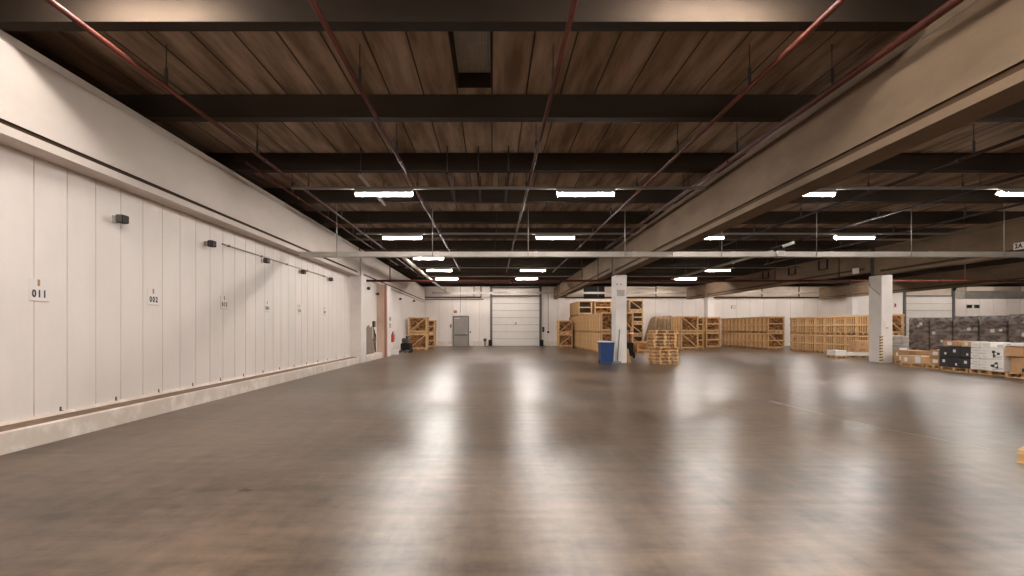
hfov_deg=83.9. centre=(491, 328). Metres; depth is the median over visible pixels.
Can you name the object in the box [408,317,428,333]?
crate
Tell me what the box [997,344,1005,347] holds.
carton
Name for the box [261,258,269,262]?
wall lamp
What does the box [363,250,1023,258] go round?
beam
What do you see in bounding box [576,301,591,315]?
crate
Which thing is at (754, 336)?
crate
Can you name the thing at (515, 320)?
door
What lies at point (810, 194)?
diffuser
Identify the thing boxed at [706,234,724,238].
ceiling light
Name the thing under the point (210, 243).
wall lamp
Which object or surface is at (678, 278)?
diffuser
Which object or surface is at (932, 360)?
cardboard box
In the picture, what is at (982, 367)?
carton
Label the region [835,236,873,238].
diffuser
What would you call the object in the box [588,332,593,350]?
crate
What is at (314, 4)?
pipe
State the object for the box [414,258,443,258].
ceiling light
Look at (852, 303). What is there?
pillar
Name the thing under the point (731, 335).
crate
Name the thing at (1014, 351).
cardboard box
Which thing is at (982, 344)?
carton
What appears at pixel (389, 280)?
pipe
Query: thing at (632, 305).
crate
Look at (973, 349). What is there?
carton
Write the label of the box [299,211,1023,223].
beam
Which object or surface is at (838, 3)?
pipe
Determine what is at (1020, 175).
pipe
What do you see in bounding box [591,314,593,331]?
crate
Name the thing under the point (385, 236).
ceiling light
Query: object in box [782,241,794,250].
security camera
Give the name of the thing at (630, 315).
crate
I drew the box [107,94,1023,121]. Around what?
beam
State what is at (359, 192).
ceiling light
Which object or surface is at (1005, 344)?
carton
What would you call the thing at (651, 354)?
pallet
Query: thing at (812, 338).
crate
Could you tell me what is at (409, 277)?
beam
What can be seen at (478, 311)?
wall
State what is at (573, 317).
crate
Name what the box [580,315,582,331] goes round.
crate
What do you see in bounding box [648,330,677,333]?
pallet
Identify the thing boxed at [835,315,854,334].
crate
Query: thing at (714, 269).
ceiling light
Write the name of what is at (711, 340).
crate
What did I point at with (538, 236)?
ceiling light
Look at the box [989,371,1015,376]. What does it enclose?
pallet
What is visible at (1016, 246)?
sign
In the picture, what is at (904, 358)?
cardboard box
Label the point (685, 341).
crate
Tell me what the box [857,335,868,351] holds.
crate
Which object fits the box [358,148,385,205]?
conduit
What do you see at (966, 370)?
pallet
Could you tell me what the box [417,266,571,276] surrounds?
rail
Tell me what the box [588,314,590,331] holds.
crate
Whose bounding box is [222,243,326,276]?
conduit
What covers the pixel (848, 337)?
crate
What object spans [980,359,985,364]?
carton
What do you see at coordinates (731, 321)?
crate
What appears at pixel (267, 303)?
number sign
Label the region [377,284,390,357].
post
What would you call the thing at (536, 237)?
diffuser
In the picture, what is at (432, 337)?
crate
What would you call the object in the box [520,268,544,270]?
ceiling light
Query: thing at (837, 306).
wall
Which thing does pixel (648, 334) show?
pallet
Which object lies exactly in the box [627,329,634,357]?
jack
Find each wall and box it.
[0,144,349,421]
[366,282,423,352]
[424,287,1020,345]
[822,293,902,335]
[1021,287,1023,313]
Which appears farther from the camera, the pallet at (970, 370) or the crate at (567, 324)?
the crate at (567, 324)
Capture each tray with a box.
[299,203,1023,257]
[299,252,1023,257]
[432,292,818,294]
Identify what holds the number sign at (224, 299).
attached to the wall at (97, 338)
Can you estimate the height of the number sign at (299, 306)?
0.310 m
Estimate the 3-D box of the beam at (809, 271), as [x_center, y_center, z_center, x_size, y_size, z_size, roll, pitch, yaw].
[17.210,-3.095,35.500,0.420,1.030,19.800,0,0,0]
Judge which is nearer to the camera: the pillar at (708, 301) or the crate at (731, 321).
the pillar at (708, 301)
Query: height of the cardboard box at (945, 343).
0.192 m
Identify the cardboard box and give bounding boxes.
[850,340,867,351]
[894,350,928,360]
[901,355,924,363]
[915,356,928,363]
[929,350,939,357]
[929,357,938,364]
[943,341,960,345]
[961,341,987,346]
[1006,346,1023,356]
[1011,357,1023,372]
[1017,358,1023,373]
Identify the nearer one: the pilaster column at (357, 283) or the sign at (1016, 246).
the sign at (1016, 246)
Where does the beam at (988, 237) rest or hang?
on the pillar at (880, 306)
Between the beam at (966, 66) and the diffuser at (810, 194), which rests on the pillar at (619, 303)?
the beam at (966, 66)
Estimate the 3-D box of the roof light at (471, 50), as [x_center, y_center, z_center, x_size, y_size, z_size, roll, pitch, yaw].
[-0.290,-4.150,8.245,0.570,0.300,2.390,0,0,0]
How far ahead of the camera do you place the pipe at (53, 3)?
8.10 m
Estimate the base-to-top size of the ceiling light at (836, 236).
0.160 m
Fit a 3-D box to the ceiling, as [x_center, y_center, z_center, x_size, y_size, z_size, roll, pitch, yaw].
[19.066,-3.750,19.250,57.012,1.500,62.500,0,0,0]
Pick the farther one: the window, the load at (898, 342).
the window
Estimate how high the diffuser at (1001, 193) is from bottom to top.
0.105 m
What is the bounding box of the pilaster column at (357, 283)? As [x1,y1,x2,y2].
[350,276,365,362]
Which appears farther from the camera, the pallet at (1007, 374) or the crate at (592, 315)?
the crate at (592, 315)
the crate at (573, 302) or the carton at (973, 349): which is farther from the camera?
the crate at (573, 302)
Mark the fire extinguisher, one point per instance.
(392, 335)
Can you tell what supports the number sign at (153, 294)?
attached to the wall at (97, 338)
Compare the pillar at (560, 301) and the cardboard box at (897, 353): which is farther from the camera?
the pillar at (560, 301)
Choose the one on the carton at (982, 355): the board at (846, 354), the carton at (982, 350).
the carton at (982, 350)
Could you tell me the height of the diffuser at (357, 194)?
0.105 m
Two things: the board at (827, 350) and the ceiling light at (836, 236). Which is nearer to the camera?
the ceiling light at (836, 236)
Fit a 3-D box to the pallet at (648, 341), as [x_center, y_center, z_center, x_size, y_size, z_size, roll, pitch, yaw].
[7.314,0.558,24.600,1.000,0.144,0.800,0,0,-3]
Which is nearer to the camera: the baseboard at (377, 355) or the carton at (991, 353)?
the carton at (991, 353)
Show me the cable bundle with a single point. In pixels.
(373, 322)
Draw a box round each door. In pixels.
[453,316,468,345]
[488,287,542,345]
[903,288,956,335]
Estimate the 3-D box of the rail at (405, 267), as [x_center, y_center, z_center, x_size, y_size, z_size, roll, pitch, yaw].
[0.150,-3.603,30.000,9.500,0.795,0.060,0,0,0]
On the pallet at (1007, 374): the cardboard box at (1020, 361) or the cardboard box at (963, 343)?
the cardboard box at (1020, 361)
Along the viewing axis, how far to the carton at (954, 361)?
20.00 m
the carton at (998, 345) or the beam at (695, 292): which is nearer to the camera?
the carton at (998, 345)
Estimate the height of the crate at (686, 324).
1.210 m
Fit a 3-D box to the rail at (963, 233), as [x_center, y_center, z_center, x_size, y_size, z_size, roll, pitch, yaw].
[11.200,-3.603,19.300,10.400,0.795,0.060,0,0,0]
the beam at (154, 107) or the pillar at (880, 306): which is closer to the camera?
the beam at (154, 107)
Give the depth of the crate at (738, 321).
46.45 m
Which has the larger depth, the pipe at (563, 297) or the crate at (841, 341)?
the pipe at (563, 297)
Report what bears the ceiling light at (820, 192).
attached to the rail at (980, 187)
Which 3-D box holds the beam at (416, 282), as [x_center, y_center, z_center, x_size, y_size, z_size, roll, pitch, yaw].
[18.930,-3.805,45.040,56.140,0.390,0.220,0,0,0]
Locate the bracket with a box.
[818,259,827,270]
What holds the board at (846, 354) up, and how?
on the pallet at (846, 355)
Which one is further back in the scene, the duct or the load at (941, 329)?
the duct
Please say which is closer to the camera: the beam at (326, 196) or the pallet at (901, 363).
the beam at (326, 196)
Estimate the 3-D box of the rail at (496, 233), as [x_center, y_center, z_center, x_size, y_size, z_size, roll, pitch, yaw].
[0.150,-3.603,19.300,9.500,0.795,0.060,0,0,0]
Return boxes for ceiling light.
[354,189,412,195]
[382,234,421,238]
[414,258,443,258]
[427,268,451,270]
[436,277,457,279]
[516,277,537,279]
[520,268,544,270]
[536,234,574,238]
[556,189,615,195]
[675,277,696,279]
[705,268,730,270]
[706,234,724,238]
[805,189,837,195]
[833,234,875,238]
[995,189,1023,195]
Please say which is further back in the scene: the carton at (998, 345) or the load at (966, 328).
the load at (966, 328)
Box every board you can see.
[366,325,373,354]
[827,350,845,351]
[827,352,845,353]
[827,353,845,355]
[846,352,868,353]
[846,354,868,355]
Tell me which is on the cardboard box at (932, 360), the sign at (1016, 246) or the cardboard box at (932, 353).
the cardboard box at (932, 353)
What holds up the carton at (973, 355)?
on the carton at (973, 360)
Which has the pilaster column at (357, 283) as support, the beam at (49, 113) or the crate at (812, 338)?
the beam at (49, 113)
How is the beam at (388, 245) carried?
attached to the ceiling
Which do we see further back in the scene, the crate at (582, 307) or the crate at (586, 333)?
the crate at (582, 307)
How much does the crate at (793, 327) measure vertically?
1.150 m
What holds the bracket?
attached to the beam at (809, 271)
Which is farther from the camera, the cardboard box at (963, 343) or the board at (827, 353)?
the board at (827, 353)
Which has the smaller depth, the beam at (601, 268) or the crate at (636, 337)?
the beam at (601, 268)
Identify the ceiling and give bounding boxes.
[4,31,1023,240]
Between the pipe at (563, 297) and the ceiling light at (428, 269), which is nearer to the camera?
the ceiling light at (428, 269)
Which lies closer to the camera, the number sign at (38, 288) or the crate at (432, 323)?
the number sign at (38, 288)
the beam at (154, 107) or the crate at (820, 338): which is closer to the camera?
the beam at (154, 107)
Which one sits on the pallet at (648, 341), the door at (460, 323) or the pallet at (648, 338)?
the pallet at (648, 338)
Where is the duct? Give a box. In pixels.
[956,291,1023,298]
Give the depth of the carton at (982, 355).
18.77 m
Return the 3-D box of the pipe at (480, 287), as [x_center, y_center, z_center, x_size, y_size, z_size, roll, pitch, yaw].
[-3.387,-3.378,50.380,5.269,1.558,0.090,0,0,0]
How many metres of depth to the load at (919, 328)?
24.69 m
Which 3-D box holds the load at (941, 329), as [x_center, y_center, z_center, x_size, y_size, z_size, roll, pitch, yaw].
[18.957,0.440,23.530,0.884,1.815,1.178,0,0,0]
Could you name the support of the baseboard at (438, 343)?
attached to the wall at (478, 311)
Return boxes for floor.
[0,346,1023,575]
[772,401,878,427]
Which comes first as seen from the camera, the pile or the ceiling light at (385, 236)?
the ceiling light at (385, 236)
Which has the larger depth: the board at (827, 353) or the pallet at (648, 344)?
the board at (827, 353)
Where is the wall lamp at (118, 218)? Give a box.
[112,214,128,223]
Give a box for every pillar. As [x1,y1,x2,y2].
[557,298,564,346]
[612,275,626,362]
[704,297,713,332]
[846,297,858,314]
[869,275,891,362]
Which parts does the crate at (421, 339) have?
rail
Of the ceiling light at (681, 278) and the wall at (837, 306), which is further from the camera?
the wall at (837, 306)
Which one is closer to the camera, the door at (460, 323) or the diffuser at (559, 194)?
the diffuser at (559, 194)
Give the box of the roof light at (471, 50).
[449,31,491,87]
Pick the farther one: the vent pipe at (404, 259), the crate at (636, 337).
the crate at (636, 337)
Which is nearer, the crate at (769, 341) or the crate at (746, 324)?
the crate at (769, 341)
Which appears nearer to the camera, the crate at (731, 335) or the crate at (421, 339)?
the crate at (421, 339)
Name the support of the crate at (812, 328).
on the crate at (812, 338)
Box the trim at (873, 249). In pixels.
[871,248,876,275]
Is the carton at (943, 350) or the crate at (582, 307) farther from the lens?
the crate at (582, 307)
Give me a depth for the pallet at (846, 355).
29.40 m
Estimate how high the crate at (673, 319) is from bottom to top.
1.210 m
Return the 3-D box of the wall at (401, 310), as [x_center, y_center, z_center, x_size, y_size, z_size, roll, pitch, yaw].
[-6.250,-1.000,38.250,0.400,5.000,24.500,0,0,0]
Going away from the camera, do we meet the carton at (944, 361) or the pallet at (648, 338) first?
the carton at (944, 361)
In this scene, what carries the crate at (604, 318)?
on the crate at (601, 336)
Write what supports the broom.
on the floor at (440, 460)
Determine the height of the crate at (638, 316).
0.960 m
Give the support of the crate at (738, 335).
on the floor at (440, 460)
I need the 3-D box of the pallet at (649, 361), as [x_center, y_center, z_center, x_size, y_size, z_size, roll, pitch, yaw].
[7.414,1.428,24.600,1.000,0.144,0.800,0,0,-24]
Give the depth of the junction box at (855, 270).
26.41 m
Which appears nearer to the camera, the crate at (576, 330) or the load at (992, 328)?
the load at (992, 328)
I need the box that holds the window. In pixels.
[584,287,604,298]
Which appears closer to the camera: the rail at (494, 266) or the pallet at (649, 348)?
the pallet at (649, 348)
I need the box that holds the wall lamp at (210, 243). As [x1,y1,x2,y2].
[204,240,215,246]
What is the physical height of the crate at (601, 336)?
1.260 m
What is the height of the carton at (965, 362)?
0.360 m
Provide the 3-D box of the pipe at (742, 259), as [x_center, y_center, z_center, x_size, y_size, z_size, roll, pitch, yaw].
[10.100,-3.368,26.250,0.135,1.264,11.500,0,0,0]
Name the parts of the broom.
handle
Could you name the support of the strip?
attached to the pillar at (880, 306)
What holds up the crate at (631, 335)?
on the floor at (440, 460)
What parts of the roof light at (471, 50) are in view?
corrugated panel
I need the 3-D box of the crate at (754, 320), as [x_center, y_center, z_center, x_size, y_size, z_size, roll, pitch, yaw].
[20.767,-0.325,43.620,1.276,1.210,1.388,0,0,0]
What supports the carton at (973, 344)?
on the carton at (973, 349)
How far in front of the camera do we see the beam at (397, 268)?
35.33 m
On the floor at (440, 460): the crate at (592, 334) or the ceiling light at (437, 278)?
the crate at (592, 334)
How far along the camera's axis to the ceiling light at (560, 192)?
12.98 m
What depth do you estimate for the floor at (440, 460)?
5.83 m
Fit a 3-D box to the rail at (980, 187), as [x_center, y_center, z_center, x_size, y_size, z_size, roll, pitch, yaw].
[11.200,-3.603,13.050,10.400,0.795,0.060,0,0,0]
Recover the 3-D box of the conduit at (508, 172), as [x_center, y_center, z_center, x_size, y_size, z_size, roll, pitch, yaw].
[0.360,-3.667,13.700,0.050,0.665,2.800,0,0,0]
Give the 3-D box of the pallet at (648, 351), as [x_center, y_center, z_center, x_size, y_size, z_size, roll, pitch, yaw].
[7.384,0.993,24.600,1.000,0.144,0.800,0,0,-22]
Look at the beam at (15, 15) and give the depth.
6.68 m
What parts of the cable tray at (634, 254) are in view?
joint plate, joint plate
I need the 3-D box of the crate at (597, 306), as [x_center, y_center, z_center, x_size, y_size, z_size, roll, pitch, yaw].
[8.600,-1.615,44.600,1.346,1.150,1.208,0,0,0]
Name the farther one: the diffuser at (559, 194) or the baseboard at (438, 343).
the baseboard at (438, 343)
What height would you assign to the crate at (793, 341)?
1.150 m
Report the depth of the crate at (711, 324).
44.18 m
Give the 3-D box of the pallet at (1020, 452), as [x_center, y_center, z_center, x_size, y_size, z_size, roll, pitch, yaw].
[6.576,1.428,6.159,0.800,0.144,1.200,0,0,-38]
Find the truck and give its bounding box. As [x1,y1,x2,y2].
[399,336,412,352]
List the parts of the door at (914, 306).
guide rail, panel, panel, panel, guide rail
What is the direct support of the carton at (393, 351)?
on the floor at (440, 460)
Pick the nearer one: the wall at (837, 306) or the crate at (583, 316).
the crate at (583, 316)
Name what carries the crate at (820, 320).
on the crate at (820, 338)
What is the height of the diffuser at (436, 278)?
0.105 m
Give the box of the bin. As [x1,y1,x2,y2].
[597,341,614,363]
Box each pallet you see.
[647,333,675,336]
[647,337,676,339]
[647,340,675,343]
[647,343,676,346]
[647,350,677,353]
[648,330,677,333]
[648,347,678,350]
[648,353,678,357]
[648,357,677,360]
[648,360,678,364]
[827,355,846,357]
[838,355,868,357]
[900,362,930,367]
[925,364,949,369]
[940,366,975,372]
[969,369,995,374]
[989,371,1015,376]
[1005,372,1023,378]
[1017,446,1023,463]
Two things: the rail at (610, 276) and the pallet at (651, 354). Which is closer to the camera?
the pallet at (651, 354)
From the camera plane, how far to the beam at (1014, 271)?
35.26 m
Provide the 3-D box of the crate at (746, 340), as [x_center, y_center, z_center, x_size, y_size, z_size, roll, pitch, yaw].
[20.747,0.895,45.040,1.276,1.210,1.388,0,0,0]
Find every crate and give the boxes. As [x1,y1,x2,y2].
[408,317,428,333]
[408,334,428,349]
[420,334,436,347]
[421,320,436,333]
[556,320,572,333]
[556,334,572,347]
[572,302,574,316]
[573,317,574,331]
[573,332,574,346]
[575,316,577,331]
[575,332,577,347]
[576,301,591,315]
[577,316,579,331]
[577,332,579,347]
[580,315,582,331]
[580,332,582,348]
[582,315,584,331]
[582,332,584,348]
[585,315,587,331]
[585,332,587,349]
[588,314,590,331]
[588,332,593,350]
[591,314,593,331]
[591,333,593,350]
[592,301,611,313]
[594,313,597,332]
[594,333,597,352]
[598,312,611,332]
[598,333,611,340]
[627,300,643,311]
[627,312,633,332]
[627,333,633,342]
[633,312,643,323]
[633,324,643,334]
[634,335,643,340]
[634,341,651,352]
[671,317,683,332]
[676,316,698,332]
[676,333,698,349]
[698,317,703,332]
[698,333,703,348]
[704,317,720,331]
[704,333,720,347]
[721,318,727,331]
[721,332,727,346]
[728,318,741,331]
[728,332,741,346]
[735,317,745,331]
[735,332,745,347]
[742,317,757,332]
[742,333,757,347]
[751,317,762,332]
[751,333,762,348]
[759,316,784,332]
[759,333,784,349]
[790,317,801,333]
[790,334,801,350]
[798,317,811,333]
[798,334,808,350]
[806,317,823,333]
[806,334,823,351]
[815,316,828,333]
[815,334,832,352]
[825,316,843,334]
[825,335,839,352]
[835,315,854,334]
[835,335,845,349]
[845,315,866,334]
[845,335,859,351]
[857,314,868,334]
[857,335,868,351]
[892,314,904,334]
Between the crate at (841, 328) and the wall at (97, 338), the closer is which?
the wall at (97, 338)
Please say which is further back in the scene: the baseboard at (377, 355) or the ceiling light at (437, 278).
the ceiling light at (437, 278)
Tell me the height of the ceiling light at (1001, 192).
0.160 m
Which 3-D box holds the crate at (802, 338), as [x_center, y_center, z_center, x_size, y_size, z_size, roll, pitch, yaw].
[21.570,0.925,38.450,1.294,1.150,1.028,0,0,0]
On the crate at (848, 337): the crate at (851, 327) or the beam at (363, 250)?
the crate at (851, 327)
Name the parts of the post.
post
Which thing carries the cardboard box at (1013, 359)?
on the pallet at (1007, 374)
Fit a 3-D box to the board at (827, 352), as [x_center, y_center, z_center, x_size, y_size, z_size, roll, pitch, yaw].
[17.804,1.222,29.400,0.540,0.085,0.800,0,0,0]
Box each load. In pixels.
[892,336,908,357]
[909,318,930,350]
[930,318,953,349]
[953,316,979,340]
[979,315,1008,341]
[1008,314,1023,342]
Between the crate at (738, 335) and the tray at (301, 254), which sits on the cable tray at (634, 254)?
the tray at (301, 254)
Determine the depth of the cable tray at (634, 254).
17.28 m
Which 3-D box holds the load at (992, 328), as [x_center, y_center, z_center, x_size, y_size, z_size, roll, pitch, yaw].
[18.957,0.425,21.090,0.883,1.845,1.177,0,0,0]
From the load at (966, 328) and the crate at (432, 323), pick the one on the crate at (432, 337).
the crate at (432, 323)
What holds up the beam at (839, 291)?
on the pillar at (852, 303)
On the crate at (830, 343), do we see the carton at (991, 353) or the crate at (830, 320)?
the crate at (830, 320)
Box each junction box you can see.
[776,251,784,255]
[852,268,858,273]
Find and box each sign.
[29,278,48,301]
[148,288,158,305]
[221,295,227,308]
[265,301,269,311]
[298,304,301,313]
[1013,242,1023,249]
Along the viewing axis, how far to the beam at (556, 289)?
47.46 m
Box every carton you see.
[391,349,398,354]
[939,346,961,356]
[939,356,949,366]
[950,347,960,356]
[950,357,963,367]
[961,347,970,357]
[961,358,970,368]
[971,342,979,346]
[971,347,980,352]
[971,353,980,358]
[971,358,979,363]
[971,364,979,369]
[980,342,1009,347]
[980,348,985,352]
[980,353,985,358]
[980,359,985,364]
[980,364,985,369]
[986,348,1011,359]
[986,359,1010,371]
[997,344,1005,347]
[1004,343,1023,345]
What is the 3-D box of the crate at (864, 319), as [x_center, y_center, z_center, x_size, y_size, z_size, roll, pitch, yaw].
[21.570,-0.235,32.150,1.294,1.150,1.028,0,0,0]
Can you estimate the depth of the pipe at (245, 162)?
15.36 m
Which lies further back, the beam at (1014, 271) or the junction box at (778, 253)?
the beam at (1014, 271)
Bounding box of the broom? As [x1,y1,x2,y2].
[614,329,620,362]
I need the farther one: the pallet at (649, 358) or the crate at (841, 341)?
the crate at (841, 341)
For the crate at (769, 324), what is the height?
1.210 m
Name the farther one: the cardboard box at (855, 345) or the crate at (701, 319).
the crate at (701, 319)
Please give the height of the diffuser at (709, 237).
0.105 m
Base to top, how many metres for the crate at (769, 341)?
1.210 m
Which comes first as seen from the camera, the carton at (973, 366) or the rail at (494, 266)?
the carton at (973, 366)
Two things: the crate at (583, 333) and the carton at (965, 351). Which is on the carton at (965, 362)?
the carton at (965, 351)
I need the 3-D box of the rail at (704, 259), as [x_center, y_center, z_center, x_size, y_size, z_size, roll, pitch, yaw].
[11.200,-3.603,30.000,10.400,0.795,0.060,0,0,0]
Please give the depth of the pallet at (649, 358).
24.40 m
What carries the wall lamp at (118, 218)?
attached to the wall at (97, 338)
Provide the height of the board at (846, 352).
0.075 m
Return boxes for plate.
[617,290,624,295]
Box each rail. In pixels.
[291,172,705,189]
[356,211,636,234]
[405,267,584,267]
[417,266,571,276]
[610,276,758,276]
[640,259,802,267]
[718,211,975,234]
[821,172,1023,189]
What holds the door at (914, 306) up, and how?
in the wall at (478, 311)
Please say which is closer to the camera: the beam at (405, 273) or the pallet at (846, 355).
the pallet at (846, 355)
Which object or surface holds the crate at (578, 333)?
on the floor at (440, 460)
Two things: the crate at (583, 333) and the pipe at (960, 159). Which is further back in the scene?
the crate at (583, 333)
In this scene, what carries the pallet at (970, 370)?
on the floor at (440, 460)
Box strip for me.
[879,335,882,361]
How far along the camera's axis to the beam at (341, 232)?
22.53 m
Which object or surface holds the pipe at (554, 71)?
hanging from the ceiling
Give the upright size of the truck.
1.047 m
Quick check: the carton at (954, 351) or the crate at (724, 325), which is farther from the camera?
the crate at (724, 325)
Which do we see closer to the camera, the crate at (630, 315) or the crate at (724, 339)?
the crate at (630, 315)
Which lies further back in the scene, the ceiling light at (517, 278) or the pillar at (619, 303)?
the ceiling light at (517, 278)
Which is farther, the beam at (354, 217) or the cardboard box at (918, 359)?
the cardboard box at (918, 359)
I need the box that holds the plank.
[627,349,630,362]
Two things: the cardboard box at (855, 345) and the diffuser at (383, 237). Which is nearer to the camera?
the diffuser at (383, 237)
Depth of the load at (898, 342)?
26.65 m
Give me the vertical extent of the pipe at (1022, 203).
0.644 m
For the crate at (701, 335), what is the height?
1.190 m
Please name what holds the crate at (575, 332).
on the floor at (440, 460)
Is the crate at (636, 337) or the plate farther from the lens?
the crate at (636, 337)
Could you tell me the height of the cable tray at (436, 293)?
0.190 m
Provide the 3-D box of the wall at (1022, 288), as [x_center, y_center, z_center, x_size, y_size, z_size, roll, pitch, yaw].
[47.100,-1.250,19.250,0.200,5.500,62.500,0,0,0]
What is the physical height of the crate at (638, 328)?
0.960 m
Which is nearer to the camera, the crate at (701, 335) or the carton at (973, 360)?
the carton at (973, 360)
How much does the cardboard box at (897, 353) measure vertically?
0.456 m
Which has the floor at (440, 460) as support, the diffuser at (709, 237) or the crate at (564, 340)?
the crate at (564, 340)
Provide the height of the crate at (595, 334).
1.260 m
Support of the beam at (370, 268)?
on the pilaster column at (357, 283)
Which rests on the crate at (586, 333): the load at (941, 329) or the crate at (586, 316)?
the crate at (586, 316)
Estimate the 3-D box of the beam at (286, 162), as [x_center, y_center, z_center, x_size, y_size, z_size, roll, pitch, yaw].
[18.930,-3.805,13.040,56.140,0.390,0.220,0,0,0]
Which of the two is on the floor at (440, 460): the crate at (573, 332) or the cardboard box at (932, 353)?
the crate at (573, 332)
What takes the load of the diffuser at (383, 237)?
attached to the ceiling light at (385, 236)
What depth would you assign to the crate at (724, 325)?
49.25 m
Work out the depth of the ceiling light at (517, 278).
34.95 m
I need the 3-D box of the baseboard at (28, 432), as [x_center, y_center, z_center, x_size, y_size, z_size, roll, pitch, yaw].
[-6.045,1.343,6.550,0.430,0.315,37.100,0,0,0]
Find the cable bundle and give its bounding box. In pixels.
[372,321,375,351]
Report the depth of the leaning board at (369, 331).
27.68 m
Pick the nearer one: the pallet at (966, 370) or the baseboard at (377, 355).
the pallet at (966, 370)
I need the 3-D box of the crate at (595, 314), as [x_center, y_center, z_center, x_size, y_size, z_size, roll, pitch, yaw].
[7.200,-0.400,36.820,0.986,1.260,1.208,0,0,0]
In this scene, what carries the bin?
on the floor at (440, 460)
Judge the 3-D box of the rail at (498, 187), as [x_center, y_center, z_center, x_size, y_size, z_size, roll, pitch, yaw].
[0.150,-3.603,13.050,9.500,0.795,0.060,0,0,0]
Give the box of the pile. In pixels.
[644,316,672,345]
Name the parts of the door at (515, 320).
guide rail, panel, panel, panel, panel, panel, panel, panel, guide rail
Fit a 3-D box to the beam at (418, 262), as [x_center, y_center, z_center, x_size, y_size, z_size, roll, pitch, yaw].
[18.930,-3.805,32.240,56.140,0.390,0.220,0,0,0]
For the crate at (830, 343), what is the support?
on the floor at (440, 460)
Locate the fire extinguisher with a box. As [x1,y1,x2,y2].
[391,331,394,341]
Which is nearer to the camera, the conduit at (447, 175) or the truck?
the conduit at (447, 175)
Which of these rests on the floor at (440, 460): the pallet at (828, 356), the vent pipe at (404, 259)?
the pallet at (828, 356)
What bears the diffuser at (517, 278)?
attached to the ceiling light at (517, 278)
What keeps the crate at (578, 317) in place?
on the crate at (578, 333)
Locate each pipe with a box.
[44,0,423,278]
[244,161,397,265]
[309,0,459,270]
[366,250,1023,281]
[402,250,446,292]
[425,287,483,299]
[506,0,577,272]
[552,0,845,272]
[563,297,818,297]
[604,0,964,249]
[669,124,1023,265]
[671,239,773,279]
[763,202,1023,265]
[770,173,1023,248]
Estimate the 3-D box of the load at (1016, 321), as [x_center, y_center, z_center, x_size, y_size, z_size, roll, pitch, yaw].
[18.957,0.410,19.870,0.884,1.875,1.180,0,0,0]
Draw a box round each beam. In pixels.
[0,0,948,30]
[0,29,359,275]
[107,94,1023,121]
[204,153,1023,172]
[262,188,1023,202]
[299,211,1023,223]
[327,228,965,238]
[349,241,904,249]
[360,249,424,301]
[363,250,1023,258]
[378,259,1023,265]
[390,266,987,270]
[398,271,947,275]
[406,276,908,279]
[416,282,1023,283]
[419,284,1023,286]
[554,284,562,298]
[559,249,611,296]
[613,0,1023,274]
[687,284,705,298]
[705,249,870,296]
[819,284,850,298]
[850,262,1023,296]
[874,216,1023,274]
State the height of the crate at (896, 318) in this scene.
1.150 m
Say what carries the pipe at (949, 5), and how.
hanging from the ceiling
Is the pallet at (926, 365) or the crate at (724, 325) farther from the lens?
the crate at (724, 325)
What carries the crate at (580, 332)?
on the floor at (440, 460)
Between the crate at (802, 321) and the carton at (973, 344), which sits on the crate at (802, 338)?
the crate at (802, 321)
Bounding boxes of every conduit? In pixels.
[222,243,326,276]
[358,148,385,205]
[446,146,455,202]
[477,146,481,202]
[505,146,509,202]
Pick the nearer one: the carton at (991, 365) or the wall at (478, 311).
the carton at (991, 365)
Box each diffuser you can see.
[355,193,411,195]
[383,237,420,238]
[436,278,456,279]
[517,278,536,279]
[536,237,573,238]
[558,193,613,195]
[675,278,695,279]
[706,237,723,238]
[805,193,834,195]
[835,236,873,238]
[998,191,1023,195]
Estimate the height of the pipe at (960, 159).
0.644 m
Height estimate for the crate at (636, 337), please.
0.960 m
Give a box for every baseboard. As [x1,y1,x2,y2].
[0,356,358,454]
[366,352,381,361]
[436,341,555,345]
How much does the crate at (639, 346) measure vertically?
0.720 m
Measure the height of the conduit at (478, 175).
0.665 m
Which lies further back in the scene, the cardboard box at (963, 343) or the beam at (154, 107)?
the cardboard box at (963, 343)
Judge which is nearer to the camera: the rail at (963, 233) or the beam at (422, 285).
the rail at (963, 233)
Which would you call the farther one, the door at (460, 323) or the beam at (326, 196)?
the door at (460, 323)
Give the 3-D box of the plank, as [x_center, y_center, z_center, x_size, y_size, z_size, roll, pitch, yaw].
[6.040,1.190,25.200,0.238,0.643,0.030,0,0,0]

